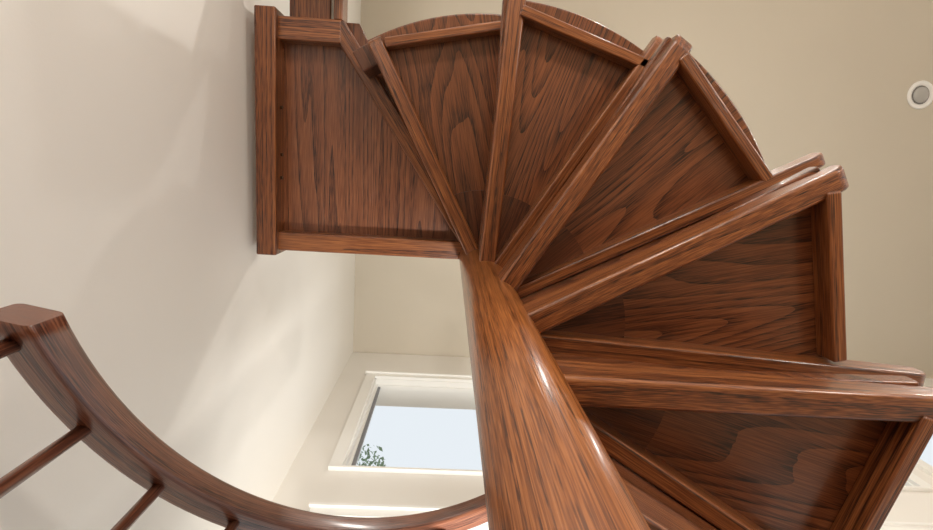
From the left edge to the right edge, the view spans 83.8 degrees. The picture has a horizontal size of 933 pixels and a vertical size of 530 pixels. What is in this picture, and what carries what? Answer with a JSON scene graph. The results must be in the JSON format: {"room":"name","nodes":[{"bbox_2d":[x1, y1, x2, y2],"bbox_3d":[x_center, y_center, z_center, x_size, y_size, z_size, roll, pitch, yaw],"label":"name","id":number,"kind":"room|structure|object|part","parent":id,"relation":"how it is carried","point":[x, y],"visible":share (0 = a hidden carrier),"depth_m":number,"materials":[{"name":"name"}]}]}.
{"room":"spiral staircase","nodes":[
{"label":"spiral staircase","id":0,"kind":"room"},
{"bbox_2d":[0,0,360,529],"bbox_3d":[-0.772,-1.559,1.260,0.200,4.970,5.857,3,-80,-2],"label":"wall","id":1,"kind":"structure","parent":0,"point":[128,152],"depth_m":1.24,"materials":[{"name":"paint"}]},
{"bbox_2d":[272,352,932,522],"bbox_3d":[2.603,1.410,1.891,6.900,4.970,0.200,3,-80,-2],"label":"wall","id":2,"kind":"structure","parent":0,"point":[308,479],"depth_m":2.52,"materials":[{"name":"paint"}]},
{"bbox_2d":[309,502,488,529],"bbox_3d":[0.132,1.383,1.102,1.554,2.411,0.232,3,-80,-2],"label":"window frame","id":3,"kind":"structure","parent":2,"relation":"attached to","point":[337,509],"depth_m":2.22,"materials":[{"name":"white paint"}]},
{"bbox_2d":[328,370,482,475],"bbox_3d":[0.070,0.933,3.167,1.554,1.226,0.062,3,-80,-2],"label":"window frame","id":4,"kind":"structure","parent":2,"relation":"attached to","point":[338,459],"depth_m":2.92,"materials":[{"name":"white paint"}]},
{"bbox_2d":[344,378,475,465],"bbox_3d":[0.065,1.037,3.159,1.400,1.145,0.200,3,-80,-2],"label":"window","id":5,"kind":"structure","parent":2,"relation":"in","point":[398,398],"depth_m":3.69,"materials":[{"name":"white paint"}]},
{"bbox_3d":[-0.597,0.961,3.119,0.019,1.095,0.016,3,-80,-2],"label":"screen stile","id":6,"kind":"part","parent":5,"relation":"part of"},
{"bbox_3d":[0.068,0.993,3.151,1.380,1.125,0.030,3,-80,-2],"label":"sash","id":7,"kind":"part","parent":5,"relation":"part of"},
{"bbox_2d":[880,521,932,529],"bbox_3d":[1.733,1.384,1.153,1.454,2.411,0.062,3,-80,-2],"label":"window frame","id":8,"kind":"structure","parent":2,"relation":"attached to","point":[887,525],"depth_m":2.33,"materials":[{"name":"white paint"}]},
{"bbox_2d":[902,473,932,491],"bbox_3d":[1.667,1.017,3.233,1.454,1.226,0.062,3,-80,-2],"label":"window frame","id":9,"kind":"structure","parent":2,"relation":"attached to","point":[920,485],"depth_m":2.67,"materials":[{"name":"white paint"}]},
{"bbox_2d":[916,459,932,476],"bbox_3d":[3.388,1.108,3.304,1.804,1.226,0.062,3,-80,-2],"label":"window frame","id":10,"kind":"structure","parent":2,"relation":"attached to","point":[921,464],"depth_m":2.87,"materials":[{"name":"white paint"}]},
{"bbox_2d":[353,0,932,377],"bbox_3d":[2.689,-1.816,3.927,7.300,0.150,5.857,3,-80,-2],"label":"ceiling","id":11,"kind":"structure","parent":0,"point":[832,78],"depth_m":3.98,"materials":[{"name":"paint"}]},
{"bbox_2d":[907,80,932,108],"bbox_3d":[3.463,-1.294,3.951,0.210,0.032,0.210,3,-80,-2],"label":"recessed light","id":12,"kind":"object","parent":11,"relation":"in","point":[920,94],"visible":1,"depth_m":3.95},
{"bbox_3d":[3.463,-1.294,3.949,0.121,0.028,0.121,3,-80,-2],"label":"bulb","id":13,"kind":"part","parent":12,"relation":"part of","materials":[{"name":"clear glass"}]},
{"bbox_3d":[2.850,-0.932,-1.089,7.300,0.100,5.857,3,-80,-2],"label":"floor","id":14,"kind":"structure","parent":0,"visible":0},
{"bbox_2d":[0,0,932,529],"bbox_3d":[0.083,0.067,1.038,1.706,3.916,1.793,3,-80,-2],"label":"spiral staircase","id":15,"kind":"structure","parent":14,"relation":"on","point":[655,315],"depth_m":1.05,"materials":[{"name":"brown wood"}]},
{"bbox_3d":[0.046,0.018,1.644,1.262,2.101,1.262,3,-80,-2],"label":"handrail","id":16,"kind":"part","parent":15,"relation":"part of","materials":[{"name":"brown wood"}]},
{"bbox_3d":[-0.426,-0.914,1.767,0.030,0.090,0.178,3,-80,-2],"label":"landing link rail","id":17,"kind":"part","parent":15,"relation":"part of","materials":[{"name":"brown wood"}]},
{"bbox_3d":[-0.324,-0.439,1.884,0.767,0.030,0.804,3,-80,-2],"label":"landing panel","id":18,"kind":"part","parent":15,"relation":"part of","materials":[{"name":"brown wood"}]},
{"bbox_3d":[-0.124,-0.351,1.632,0.046,0.047,0.745,-25,-80,3],"label":"tread arm","id":19,"kind":"part","parent":15,"relation":"part of","materials":[{"name":"brown wood"}]},
{"bbox_3d":[0.022,-0.140,1.689,0.122,0.014,0.202,-9,-80,0],"label":"tread hub plate","id":20,"kind":"part","parent":15,"relation":"part of","materials":[{"name":"brown wood"}]},
{"bbox_3d":[0.093,-0.397,1.627,0.030,0.055,0.770,6,-80,-3],"label":"tread arm","id":21,"kind":"part","parent":15,"relation":"part of","materials":[{"name":"brown wood"}]},
{"bbox_3d":[0.096,-0.368,1.403,0.046,0.047,0.790,6,-80,-3],"label":"tread arm","id":22,"kind":"part","parent":15,"relation":"part of","materials":[{"name":"brown wood"}]},
{"bbox_3d":[0.105,-0.092,1.466,0.122,0.014,0.202,21,-81,-5],"label":"tread hub plate","id":23,"kind":"part","parent":15,"relation":"part of","materials":[{"name":"brown wood"}]},
{"bbox_3d":[0.174,-0.008,1.250,0.202,0.014,0.122,-39,-81,5],"label":"tread hub plate","id":24,"kind":"part","parent":15,"relation":"part of","materials":[{"name":"brown wood"}]},
{"bbox_3d":[0.291,-0.286,1.419,0.030,0.055,0.770,35,-83,-7],"label":"tread arm","id":25,"kind":"part","parent":15,"relation":"part of","materials":[{"name":"brown wood"}]},
{"bbox_3d":[0.213,0.101,1.036,0.202,0.014,0.122,-10,-80,0],"label":"tread hub plate","id":26,"kind":"part","parent":15,"relation":"part of","materials":[{"name":"brown wood"}]},
{"bbox_3d":[0.282,-0.216,1.186,0.046,0.079,0.705,35,-83,-7],"label":"tread arm","id":27,"kind":"part","parent":15,"relation":"part of","materials":[{"name":"brown wood"}]},
{"bbox_3d":[0.213,0.215,0.823,0.202,0.014,0.122,20,-81,-5],"label":"tread hub plate","id":28,"kind":"part","parent":15,"relation":"part of","materials":[{"name":"brown wood"}]},
{"bbox_3d":[0.389,0.419,0.600,0.690,0.079,0.046,34,-83,-7],"label":"tread arm","id":29,"kind":"part","parent":15,"relation":"part of","materials":[{"name":"brown wood"}]},
{"bbox_3d":[0.457,-0.087,1.226,0.810,0.055,0.030,-24,-80,2],"label":"tread arm","id":30,"kind":"part","parent":15,"relation":"part of","materials":[{"name":"brown wood"}]},
{"bbox_3d":[0.427,0.416,0.846,0.810,0.055,0.030,35,-83,-7],"label":"tread arm","id":31,"kind":"part","parent":15,"relation":"part of","materials":[{"name":"brown wood"}]},
{"bbox_3d":[0.407,-0.025,0.990,0.690,0.079,0.046,-25,-80,3],"label":"tread arm","id":32,"kind":"part","parent":15,"relation":"part of","materials":[{"name":"brown wood"}]},
{"bbox_3d":[0.511,0.191,1.043,0.840,0.055,0.044,6,-80,-3],"label":"tread arm","id":33,"kind":"part","parent":15,"relation":"part of","materials":[{"name":"brown wood"}]},
{"bbox_3d":[0.447,0.201,0.797,0.690,0.079,0.046,5,-80,-3],"label":"tread arm","id":34,"kind":"part","parent":15,"relation":"part of","materials":[{"name":"brown wood"}]},
{"label":"outside","id":35,"kind":"structure","parent":0,"visible":0},
{"bbox_2d":[357,444,385,466],"bbox_3d":[-1.979,5.406,4.682,2.497,13.372,2.422,3,-80,-2],"label":"tree","id":36,"kind":"object","parent":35,"point":[367,453],"visible":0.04,"depth_m":10.82,"materials":[{"name":"green plant"}]}
]}

